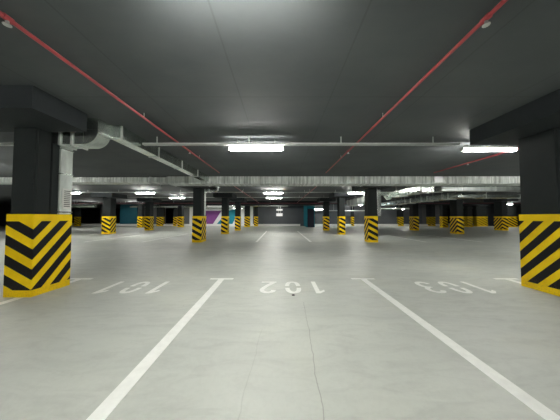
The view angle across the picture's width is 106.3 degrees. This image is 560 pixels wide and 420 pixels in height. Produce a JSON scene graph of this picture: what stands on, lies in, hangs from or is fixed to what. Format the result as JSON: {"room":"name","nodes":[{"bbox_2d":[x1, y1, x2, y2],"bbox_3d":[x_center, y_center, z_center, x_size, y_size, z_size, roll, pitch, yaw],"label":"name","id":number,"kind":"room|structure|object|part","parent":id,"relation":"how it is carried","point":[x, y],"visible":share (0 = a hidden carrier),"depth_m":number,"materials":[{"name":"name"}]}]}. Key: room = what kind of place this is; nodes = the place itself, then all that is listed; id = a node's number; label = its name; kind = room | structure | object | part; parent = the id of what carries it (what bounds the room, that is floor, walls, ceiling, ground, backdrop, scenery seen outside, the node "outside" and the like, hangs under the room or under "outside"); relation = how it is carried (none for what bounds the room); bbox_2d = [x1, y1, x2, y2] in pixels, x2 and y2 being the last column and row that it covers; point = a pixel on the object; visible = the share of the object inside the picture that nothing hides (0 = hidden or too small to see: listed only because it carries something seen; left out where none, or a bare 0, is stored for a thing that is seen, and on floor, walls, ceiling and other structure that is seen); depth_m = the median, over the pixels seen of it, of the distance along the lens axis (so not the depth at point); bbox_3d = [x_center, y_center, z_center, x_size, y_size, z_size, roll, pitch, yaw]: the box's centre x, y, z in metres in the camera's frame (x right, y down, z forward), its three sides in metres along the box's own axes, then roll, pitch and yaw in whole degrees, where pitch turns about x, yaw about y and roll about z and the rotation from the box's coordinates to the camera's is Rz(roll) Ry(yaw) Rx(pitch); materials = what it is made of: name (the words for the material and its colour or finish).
{"room":"parking garage","nodes":[
{"label":"parking garage","id":0,"kind":"room"},
{"bbox_2d":[0,205,10,225],"bbox_3d":[-34.267,0.707,28.117,11.467,2.860,0.250,0,-2,0],"label":"wall","id":1,"kind":"structure","parent":0,"point":[4,209],"depth_m":28.01,"materials":[{"name":"paint"}]},
{"bbox_2d":[74,207,80,225],"bbox_3d":[-26.767,0.697,27.802,0.591,2.860,0.330,0,-2,0],"label":"wall pillar","id":2,"kind":"structure","parent":0,"point":[77,218],"depth_m":27.66,"materials":[{"name":"paint"}]},
{"bbox_2d":[100,205,165,223],"bbox_3d":[-19.667,0.707,28.117,8.667,2.860,0.250,0,-2,0],"label":"wall","id":3,"kind":"structure","parent":0,"point":[128,215],"depth_m":28.00,"materials":[{"name":"paint"}]},
{"bbox_2d":[71,209,473,222],"bbox_3d":[0.000,1.139,41.085,84.000,2.860,0.200,0,-2,0],"label":"wall","id":4,"kind":"structure","parent":0,"point":[87,215],"depth_m":40.99,"materials":[{"name":"black paint"}]},
{"bbox_2d":[0,223,559,419],"bbox_3d":[0.000,1.841,16.948,84.000,0.150,48.000,0,-2,0],"label":"floor","id":5,"kind":"structure","parent":0,"point":[345,351],"depth_m":2.26,"materials":[{"name":"concrete"}]},
{"bbox_2d":[0,85,86,296],"bbox_3d":[-4.020,-0.124,3.181,1.810,2.860,1.170,0,-2,0],"label":"concrete column","id":6,"kind":"structure","parent":5,"relation":"on","point":[37,261],"depth_m":3.20,"materials":[{"name":"grey paint"}]},
{"bbox_2d":[0,278,92,304],"bbox_3d":[-3.870,1.250,1.537,0.450,0.003,5.155,0,-2,0],"label":"line marking","id":7,"kind":"object","parent":5,"relation":"on","point":[76,279],"visible":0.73,"depth_m":3.09,"materials":[{"name":"white paint"}]},
{"bbox_2d":[90,193,126,233],"bbox_3d":[-12.300,0.274,15.124,1.500,2.860,1.450,0,-2,0],"label":"concrete column","id":8,"kind":"structure","parent":5,"relation":"on","point":[109,199],"depth_m":14.87,"materials":[{"name":"grey paint"}]},
{"bbox_2d":[93,282,167,292],"bbox_3d":[-2.462,1.319,3.598,0.995,0.003,0.600,0,-2,0],"label":"number","id":9,"kind":"object","parent":5,"relation":"on","point":[146,283],"visible":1,"depth_m":3.52,"materials":[{"name":"white paint"}]},
{"bbox_2d":[131,202,144,227],"bbox_3d":[-16.025,0.578,24.244,1.450,2.860,1.400,0,-2,0],"label":"concrete column","id":10,"kind":"structure","parent":5,"relation":"on","point":[141,207],"depth_m":24.02,"materials":[{"name":"grey paint"}]},
{"bbox_2d":[136,198,161,229],"bbox_3d":[-11.885,0.406,19.097,1.370,2.860,1.500,0,-2,0],"label":"concrete column","id":11,"kind":"structure","parent":5,"relation":"on","point":[149,202],"depth_m":18.82,"materials":[{"name":"grey paint"}]},
{"bbox_2d":[86,278,233,419],"bbox_3d":[-1.130,1.250,1.537,0.450,0.003,5.155,0,-2,0],"label":"parking line","id":12,"kind":"object","parent":5,"relation":"on","point":[108,405],"visible":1,"depth_m":1.68,"materials":[{"name":"white paint"}]},
{"bbox_2d":[156,204,164,225],"bbox_3d":[-15.800,0.697,27.802,0.919,2.860,0.330,0,-2,0],"label":"wall pillar","id":13,"kind":"structure","parent":5,"relation":"on","point":[160,219],"depth_m":27.65,"materials":[{"name":"paint"}]},
{"bbox_2d":[173,207,177,225],"bbox_3d":[-13.827,0.697,27.802,0.446,2.860,0.330,0,-2,0],"label":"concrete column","id":14,"kind":"structure","parent":5,"relation":"on","point":[175,209],"depth_m":27.65,"materials":[{"name":"paint"}]},
{"bbox_2d":[177,206,183,226],"bbox_3d":[-11.750,0.600,24.894,1.400,2.860,1.500,0,-2,0],"label":"concrete column","id":15,"kind":"structure","parent":5,"relation":"on","point":[180,221],"depth_m":24.62,"materials":[{"name":"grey paint"}]},
{"bbox_2d":[82,224,299,225],"bbox_3d":[-11.733,1.992,27.797,28.800,0.270,0.296,0,-2,0],"label":"kerb","id":16,"kind":"object","parent":5,"relation":"on","point":[82,224],"visible":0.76,"depth_m":27.65,"materials":[{"name":"white paint"}]},
{"bbox_2d":[179,186,213,241],"bbox_3d":[-3.930,0.112,10.257,1.340,2.860,1.550,0,-2,0],"label":"concrete column","id":17,"kind":"structure","parent":5,"relation":"on","point":[198,218],"depth_m":9.95,"materials":[{"name":"grey paint"}]},
{"bbox_2d":[213,193,236,233],"bbox_3d":[-3.935,0.273,15.099,1.350,2.860,1.400,0,-2,0],"label":"concrete column","id":18,"kind":"structure","parent":5,"relation":"on","point":[225,197],"depth_m":14.84,"materials":[{"name":"grey paint"}]},
{"bbox_2d":[229,198,246,230],"bbox_3d":[-3.790,0.401,18.947,1.360,2.860,1.400,0,-2,0],"label":"concrete column","id":19,"kind":"structure","parent":5,"relation":"on","point":[237,201],"depth_m":18.68,"materials":[{"name":"grey paint"}]},
{"bbox_2d":[244,206,249,226],"bbox_3d":[-3.925,0.611,25.244,1.550,2.860,1.400,0,-2,0],"label":"concrete column","id":20,"kind":"structure","parent":5,"relation":"on","point":[247,208],"depth_m":25.00,"materials":[{"name":"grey paint"}]},
{"bbox_2d":[254,207,257,225],"bbox_3d":[-3.100,0.678,27.242,1.400,2.860,1.400,0,-2,0],"label":"concrete column","id":21,"kind":"structure","parent":5,"relation":"on","point":[255,208],"depth_m":27.00,"materials":[{"name":"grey paint"}]},
{"bbox_2d":[260,282,324,292],"bbox_3d":[0.195,1.319,3.598,1.060,0.003,0.600,0,-2,0],"label":"bay number","id":22,"kind":"object","parent":5,"relation":"on","point":[315,287],"visible":1,"depth_m":3.52,"materials":[{"name":"white paint"}]},
{"bbox_2d":[317,198,335,230],"bbox_3d":[4.150,0.401,18.947,1.400,2.860,1.400,0,-2,0],"label":"concrete column","id":23,"kind":"structure","parent":5,"relation":"on","point":[325,201],"depth_m":18.68,"materials":[{"name":"grey paint"}]},
{"bbox_2d":[329,193,353,234],"bbox_3d":[4.255,0.257,14.624,1.310,2.860,1.450,0,-2,0],"label":"concrete column","id":24,"kind":"structure","parent":5,"relation":"on","point":[340,197],"depth_m":14.36,"materials":[{"name":"grey paint"}]},
{"bbox_2d":[350,206,353,225],"bbox_3d":[9.573,0.697,27.802,0.368,2.860,0.330,0,-2,0],"label":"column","id":25,"kind":"structure","parent":5,"relation":"on","point":[352,212],"depth_m":27.64,"materials":[{"name":"paint"}]},
{"bbox_2d":[352,186,391,241],"bbox_3d":[4.420,0.111,10.222,1.360,2.860,1.380,0,-2,0],"label":"concrete column","id":26,"kind":"structure","parent":5,"relation":"on","point":[370,192],"depth_m":10.01,"materials":[{"name":"grey paint"}]},
{"bbox_2d":[315,224,439,225],"bbox_3d":[12.933,1.992,27.797,16.800,0.270,0.296,0,-2,0],"label":"kerb","id":27,"kind":"object","parent":5,"relation":"on","point":[315,224],"visible":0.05,"depth_m":27.65,"materials":[{"name":"white paint"}]},
{"bbox_2d":[397,205,403,225],"bbox_3d":[15.907,0.697,27.802,0.709,2.860,0.330,0,-2,0],"label":"wall pillar","id":28,"kind":"structure","parent":5,"relation":"on","point":[400,219],"depth_m":27.65,"materials":[{"name":"paint"}]},
{"bbox_2d":[402,198,418,230],"bbox_3d":[12.050,0.400,18.897,1.400,2.860,1.500,0,-2,0],"label":"concrete column","id":29,"kind":"structure","parent":5,"relation":"on","point":[413,208],"depth_m":18.63,"materials":[{"name":"grey paint"}]},
{"bbox_2d":[426,205,431,225],"bbox_3d":[19.707,0.697,27.802,0.473,2.860,0.330,0,-2,0],"label":"wall pillar","id":30,"kind":"structure","parent":5,"relation":"on","point":[428,207],"depth_m":27.67,"materials":[{"name":"paint"}]},
{"bbox_2d":[431,205,435,225],"bbox_3d":[20.227,0.697,27.802,0.446,2.860,0.330,0,-2,0],"label":"wall pillar","id":31,"kind":"structure","parent":5,"relation":"on","point":[432,206],"depth_m":27.65,"materials":[{"name":"paint"}]},
{"bbox_2d":[439,205,447,227],"bbox_3d":[18.800,0.575,24.144,1.500,2.860,1.400,0,-2,0],"label":"concrete column","id":32,"kind":"structure","parent":5,"relation":"on","point":[443,219],"depth_m":23.92,"materials":[{"name":"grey paint"}]},
{"bbox_2d":[414,282,495,292],"bbox_3d":[2.955,1.319,3.598,1.060,0.003,0.600,0,-2,0],"label":"bay number","id":33,"kind":"object","parent":5,"relation":"on","point":[416,283],"visible":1,"depth_m":3.52,"materials":[{"name":"white paint"}]},
{"bbox_2d":[351,278,559,419],"bbox_3d":[1.610,1.250,1.537,0.450,0.003,5.155,0,-2,0],"label":"parking line","id":34,"kind":"object","parent":5,"relation":"on","point":[535,405],"visible":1,"depth_m":1.69,"materials":[{"name":"white paint"}]},
{"bbox_2d":[450,193,475,233],"bbox_3d":[12.750,0.276,15.174,1.400,2.860,1.550,0,-2,0],"label":"concrete column","id":35,"kind":"structure","parent":5,"relation":"on","point":[456,206],"depth_m":14.89,"materials":[{"name":"grey paint"}]},
{"bbox_2d":[463,204,479,226],"bbox_3d":[22.800,0.618,25.444,1.500,2.860,1.400,0,-2,0],"label":"concrete column","id":36,"kind":"structure","parent":5,"relation":"on","point":[468,219],"depth_m":25.22,"materials":[{"name":"grey paint"}]},
{"bbox_2d":[472,204,493,225],"bbox_3d":[25.900,0.675,27.143,2.300,2.860,1.400,0,-2,0],"label":"concrete column","id":37,"kind":"structure","parent":5,"relation":"on","point":[480,218],"depth_m":26.91,"materials":[{"name":"grey paint"}]},
{"bbox_2d":[483,199,517,230],"bbox_3d":[19.925,0.402,18.962,1.450,2.860,1.630,0,-2,0],"label":"concrete column","id":38,"kind":"structure","parent":5,"relation":"on","point":[500,205],"depth_m":18.65,"materials":[{"name":"grey paint"}]},
{"bbox_2d":[493,278,520,283],"bbox_3d":[4.380,1.250,1.537,0.450,0.003,5.155,0,-2,0],"label":"parking line","id":39,"kind":"object","parent":5,"relation":"on","point":[509,279],"visible":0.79,"depth_m":4.03,"materials":[{"name":"white paint"}]},
{"bbox_2d":[507,204,520,226],"bbox_3d":[27.250,0.600,24.894,2.000,2.860,1.500,0,-2,0],"label":"concrete column","id":40,"kind":"structure","parent":5,"relation":"on","point":[511,209],"depth_m":24.60,"materials":[{"name":"grey paint"}]},
{"bbox_2d":[469,89,559,296],"bbox_3d":[4.595,-0.122,3.256,1.950,2.860,1.420,0,-2,0],"label":"concrete column","id":41,"kind":"structure","parent":5,"relation":"on","point":[534,126],"depth_m":3.37,"materials":[{"name":"grey paint"}]},
{"bbox_2d":[0,0,559,208],"bbox_3d":[0.000,-1.193,17.049,84.000,0.200,48.000,0,-2,0],"label":"ceiling","id":42,"kind":"structure","parent":0,"point":[200,71],"depth_m":2.56,"materials":[{"name":"paint"}]},
{"bbox_2d":[0,143,13,145],"bbox_3d":[-7.140,-1.430,4.370,4.720,0.170,0.080,0,-2,0],"label":"cable tray","id":43,"kind":"object","parent":42,"relation":"hanging from","point":[1,144],"visible":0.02,"depth_m":4.33,"materials":[{"name":"metal"}]},
{"bbox_2d":[71,204,96,207],"bbox_3d":[-22.500,-0.591,21.632,7.000,0.698,0.396,0,-2,0],"label":"pipe","id":44,"kind":"object","parent":42,"relation":"hanging from","point":[72,205],"visible":0.33,"depth_m":21.48,"materials":[{"name":"metal"}]},
{"bbox_2d":[0,11,219,172],"bbox_3d":[-2.170,-1.500,2.776,0.052,0.136,9.450,0,-2,0],"label":"pipe","id":45,"kind":"object","parent":42,"relation":"attached to","point":[8,20],"visible":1,"depth_m":2.15,"materials":[{"name":"red metal"}]},
{"bbox_2d":[51,118,208,213],"bbox_3d":[-3.425,-0.654,5.975,1.119,1.611,5.000,0,-2,0],"label":"ventilation duct","id":46,"kind":"object","parent":42,"relation":"hanging from","point":[99,133],"visible":0.88,"depth_m":3.69,"materials":[{"name":"metal"}]},
{"bbox_2d":[62,188,70,208],"bbox_3d":[-3.713,-0.193,3.654,0.012,0.350,0.140,0,-2,0],"label":"grille","id":47,"kind":"object","parent":46,"relation":"attached to","point":[66,192],"depth_m":3.65,"materials":[{"name":"white metal"}]},
{"bbox_2d":[135,192,154,193],"bbox_3d":[-8.200,-1.116,12.794,1.170,0.237,0.090,0,-2,0],"label":"tube light","id":48,"kind":"object","parent":42,"relation":"hanging from","point":[135,192],"visible":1,"depth_m":12.75,"materials":[{"name":"white plastic"}]},
{"bbox_2d":[130,205,207,207],"bbox_3d":[-13.750,-0.544,25.983,9.500,0.501,0.282,0,-2,0],"label":"pipe","id":49,"kind":"object","parent":42,"relation":"hanging from","point":[159,206],"visible":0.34,"depth_m":25.86,"materials":[{"name":"metal"}]},
{"bbox_2d":[204,186,220,215],"bbox_3d":[-3.421,-0.522,9.914,1.119,1.611,1.242,0,-2,0],"label":"ventilation duct","id":50,"kind":"object","parent":42,"relation":"hanging from","point":[215,189],"visible":0.48,"depth_m":10.34,"materials":[{"name":"metal"}]},
{"bbox_2d":[127,196,328,197],"bbox_3d":[-4.800,-1.038,16.294,18.400,0.160,0.080,0,-2,0],"label":"cable tray","id":51,"kind":"object","parent":42,"relation":"hanging from","point":[127,196],"visible":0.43,"depth_m":16.25,"materials":[{"name":"metal"}]},
{"bbox_2d":[159,201,329,205],"bbox_3d":[-3.700,-0.700,22.236,17.800,0.440,0.600,0,-2,0],"label":"beam","id":52,"kind":"structure","parent":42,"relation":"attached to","point":[162,201],"depth_m":21.94,"materials":[{"name":"paint"}]},
{"bbox_2d":[228,139,283,150],"bbox_3d":[-0.510,-1.392,4.499,1.170,0.237,0.090,0,-2,0],"label":"tube light","id":53,"kind":"object","parent":42,"relation":"hanging from","point":[230,148],"visible":0.92,"depth_m":4.47,"materials":[{"name":"white plastic"}]},
{"bbox_2d":[229,147,282,150],"bbox_3d":[-0.510,-1.304,4.496,1.130,0.057,0.080,0,-2,0],"label":"diffuser","id":54,"kind":"object","parent":53,"relation":"attached to","point":[230,148],"depth_m":4.47,"materials":[{"name":"white plastic"}]},
{"bbox_2d":[0,176,519,186],"bbox_3d":[-1.000,-1.206,8.896,23.000,0.308,0.822,0,-2,0],"label":"duct","id":55,"kind":"object","parent":42,"relation":"hanging from","point":[176,181],"visible":0.92,"depth_m":8.55,"materials":[{"name":"metal"}]},
{"bbox_2d":[232,206,287,206],"bbox_3d":[-2.500,-0.593,26.334,7.000,0.381,0.282,0,-2,0],"label":"pipe","id":56,"kind":"object","parent":42,"relation":"hanging from","point":[232,206],"visible":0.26,"depth_m":26.28,"materials":[{"name":"metal"}]},
{"bbox_2d":[82,190,442,192],"bbox_3d":[-2.000,-1.150,12.925,24.000,0.160,0.080,0,-2,0],"label":"cable tray","id":57,"kind":"object","parent":42,"relation":"hanging from","point":[149,190],"visible":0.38,"depth_m":12.88,"materials":[{"name":"metal"}]},
{"bbox_2d":[263,190,282,193],"bbox_3d":[-0.420,-1.116,12.794,1.170,0.237,0.090,0,-2,0],"label":"tube light","id":58,"kind":"object","parent":42,"relation":"hanging from","point":[266,192],"visible":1,"depth_m":12.76,"materials":[{"name":"white plastic"}]},
{"bbox_2d":[276,206,282,215],"bbox_3d":[-0.070,-0.073,24.216,0.720,1.560,0.100,0,-2,0],"label":"hanging sign","id":59,"kind":"object","parent":42,"relation":"hanging from","point":[278,209],"visible":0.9,"depth_m":24.17,"materials":[{"name":"white"}]},
{"bbox_2d":[71,201,520,203],"bbox_3d":[1.000,-0.783,21.738,54.000,0.307,0.133,0,-2,0],"label":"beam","id":60,"kind":"structure","parent":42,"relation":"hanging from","point":[125,201],"depth_m":21.68,"materials":[{"name":"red concrete"}]},
{"bbox_2d":[142,137,460,145],"bbox_3d":[0.440,-1.430,4.370,6.560,0.170,0.080,0,-2,0],"label":"cable tray","id":61,"kind":"object","parent":42,"relation":"hanging from","point":[156,143],"visible":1,"depth_m":4.33,"materials":[{"name":"metal"}]},
{"bbox_2d":[315,206,364,210],"bbox_3d":[7.950,-0.307,26.625,7.100,0.932,0.145,0,-2,0],"label":"pipe","id":62,"kind":"object","parent":42,"relation":"hanging from","point":[352,206],"visible":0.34,"depth_m":26.56,"materials":[{"name":"metal"}]},
{"bbox_2d":[346,197,364,205],"bbox_3d":[5.600,-0.764,14.784,0.700,0.808,4.100,0,-2,0],"label":"duct","id":63,"kind":"object","parent":42,"relation":"hanging from","point":[358,201],"visible":0.59,"depth_m":14.70,"materials":[{"name":"metal"}]},
{"bbox_2d":[348,192,363,193],"bbox_3d":[4.720,-1.116,12.794,1.170,0.237,0.090,0,-2,0],"label":"tube light","id":64,"kind":"object","parent":42,"relation":"hanging from","point":[348,192],"visible":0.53,"depth_m":12.76,"materials":[{"name":"white plastic"}]},
{"bbox_2d":[381,206,408,209],"bbox_3d":[14.900,-0.416,26.428,4.600,0.728,0.396,0,-2,0],"label":"pipe","id":65,"kind":"object","parent":42,"relation":"hanging from","point":[389,207],"visible":0.66,"depth_m":26.27,"materials":[{"name":"metal"}]},
{"bbox_2d":[377,186,433,215],"bbox_3d":[5.800,-0.490,10.972,2.200,1.610,3.300,0,-2,0],"label":"duct","id":66,"kind":"object","parent":42,"relation":"hanging from","point":[417,190],"visible":0.77,"depth_m":10.15,"materials":[{"name":"metal"}]},
{"bbox_2d":[377,189,380,215],"bbox_3d":[4.785,-0.358,10.503,0.170,1.315,0.730,0,-2,0],"label":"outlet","id":67,"kind":"object","parent":66,"relation":"attached to","point":[378,190],"depth_m":10.14,"materials":[{"name":"grey metal"}]},
{"bbox_2d":[381,192,401,195],"bbox_3d":[5.525,-0.850,10.984,1.550,0.170,0.200,0,-2,0],"label":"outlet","id":68,"kind":"object","parent":66,"relation":"attached to","point":[382,193],"depth_m":10.89,"materials":[{"name":"grey metal"}]},
{"bbox_2d":[381,201,449,204],"bbox_3d":[14.000,-0.741,22.187,8.000,0.360,0.500,0,-2,0],"label":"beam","id":69,"kind":"structure","parent":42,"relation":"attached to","point":[381,201],"depth_m":21.94,"materials":[{"name":"paint"}]},
{"bbox_2d":[325,0,507,172],"bbox_3d":[1.640,-1.500,2.776,0.052,0.136,9.450,0,-2,0],"label":"pipe","id":70,"kind":"object","parent":42,"relation":"attached to","point":[484,23],"visible":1,"depth_m":2.03,"materials":[{"name":"red metal"}]},
{"bbox_2d":[381,186,520,205],"bbox_3d":[12.375,-0.817,13.651,8.250,0.778,7.768,0,-2,0],"label":"duct","id":71,"kind":"object","parent":42,"relation":"hanging from","point":[449,196],"visible":0.75,"depth_m":10.60,"materials":[{"name":"metal"}]},
{"bbox_3d":[12.400,-0.635,10.052,8.200,0.140,0.550,0,-2,0],"label":"cross leg","id":72,"kind":"part","parent":71,"relation":"part of","materials":[{"name":"grey metal"}]},
{"bbox_2d":[434,148,518,172],"bbox_3d":[5.500,-1.390,6.075,0.052,0.136,2.850,0,-2,0],"label":"pipe","id":73,"kind":"object","parent":42,"relation":"attached to","point":[467,163],"visible":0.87,"depth_m":6.01,"materials":[{"name":"red metal"}]},
{"bbox_2d":[436,186,519,191],"bbox_3d":[9.850,-1.087,9.541,5.300,0.512,0.424,0,-2,0],"label":"duct","id":74,"kind":"object","parent":42,"relation":"hanging from","point":[438,189],"visible":0.53,"depth_m":9.34,"materials":[{"name":"metal"}]},
{"bbox_2d":[460,146,517,151],"bbox_3d":[4.520,-1.391,4.549,1.170,0.237,0.090,0,-2,0],"label":"tube light","id":75,"kind":"object","parent":42,"relation":"hanging from","point":[465,148],"visible":0.94,"depth_m":4.51,"materials":[{"name":"white plastic"}]},
{"bbox_2d":[462,148,515,151],"bbox_3d":[4.520,-1.303,4.546,1.130,0.057,0.080,0,-2,0],"label":"diffuser","id":76,"kind":"object","parent":75,"relation":"attached to","point":[463,149],"depth_m":4.52,"materials":[{"name":"white plastic"}]},
{"bbox_2d":[304,206,314,226],"bbox_3d":[3.605,0.646,26.293,0.910,2.860,3.400,0,-2,0],"label":"wall","id":77,"kind":"structure","parent":0,"point":[305,207],"depth_m":24.96,"materials":[{"name":"teal paint"}]},
{"bbox_2d":[307,209,313,226],"bbox_3d":[3.600,0.944,24.557,0.760,2.150,0.050,0,-2,0],"label":"door","id":78,"kind":"structure","parent":77,"relation":"in","point":[310,212],"depth_m":24.54,"materials":[{"name":"blue paint"}]},
{"bbox_2d":[184,205,439,225],"bbox_3d":[4.233,0.707,28.117,34.467,2.860,0.250,0,-2,0],"label":"wall","id":79,"kind":"structure","parent":0,"point":[387,216],"depth_m":27.99,"materials":[{"name":"grey paint"}]},
{"bbox_2d":[206,209,234,223],"bbox_3d":[-8.200,0.859,27.980,4.933,1.987,0.011,0,-2,0],"label":"wall mural","id":80,"kind":"object","parent":79,"relation":"attached to","point":[211,216],"visible":0.55,"depth_m":27.97,"materials":[{"name":"purple paint"}]},
{"bbox_2d":[487,205,520,225],"bbox_3d":[34.933,0.707,28.117,15.467,2.860,0.250,0,-2,0],"label":"wall","id":81,"kind":"structure","parent":0,"point":[490,209],"depth_m":27.99,"materials":[{"name":"paint"}]}
]}

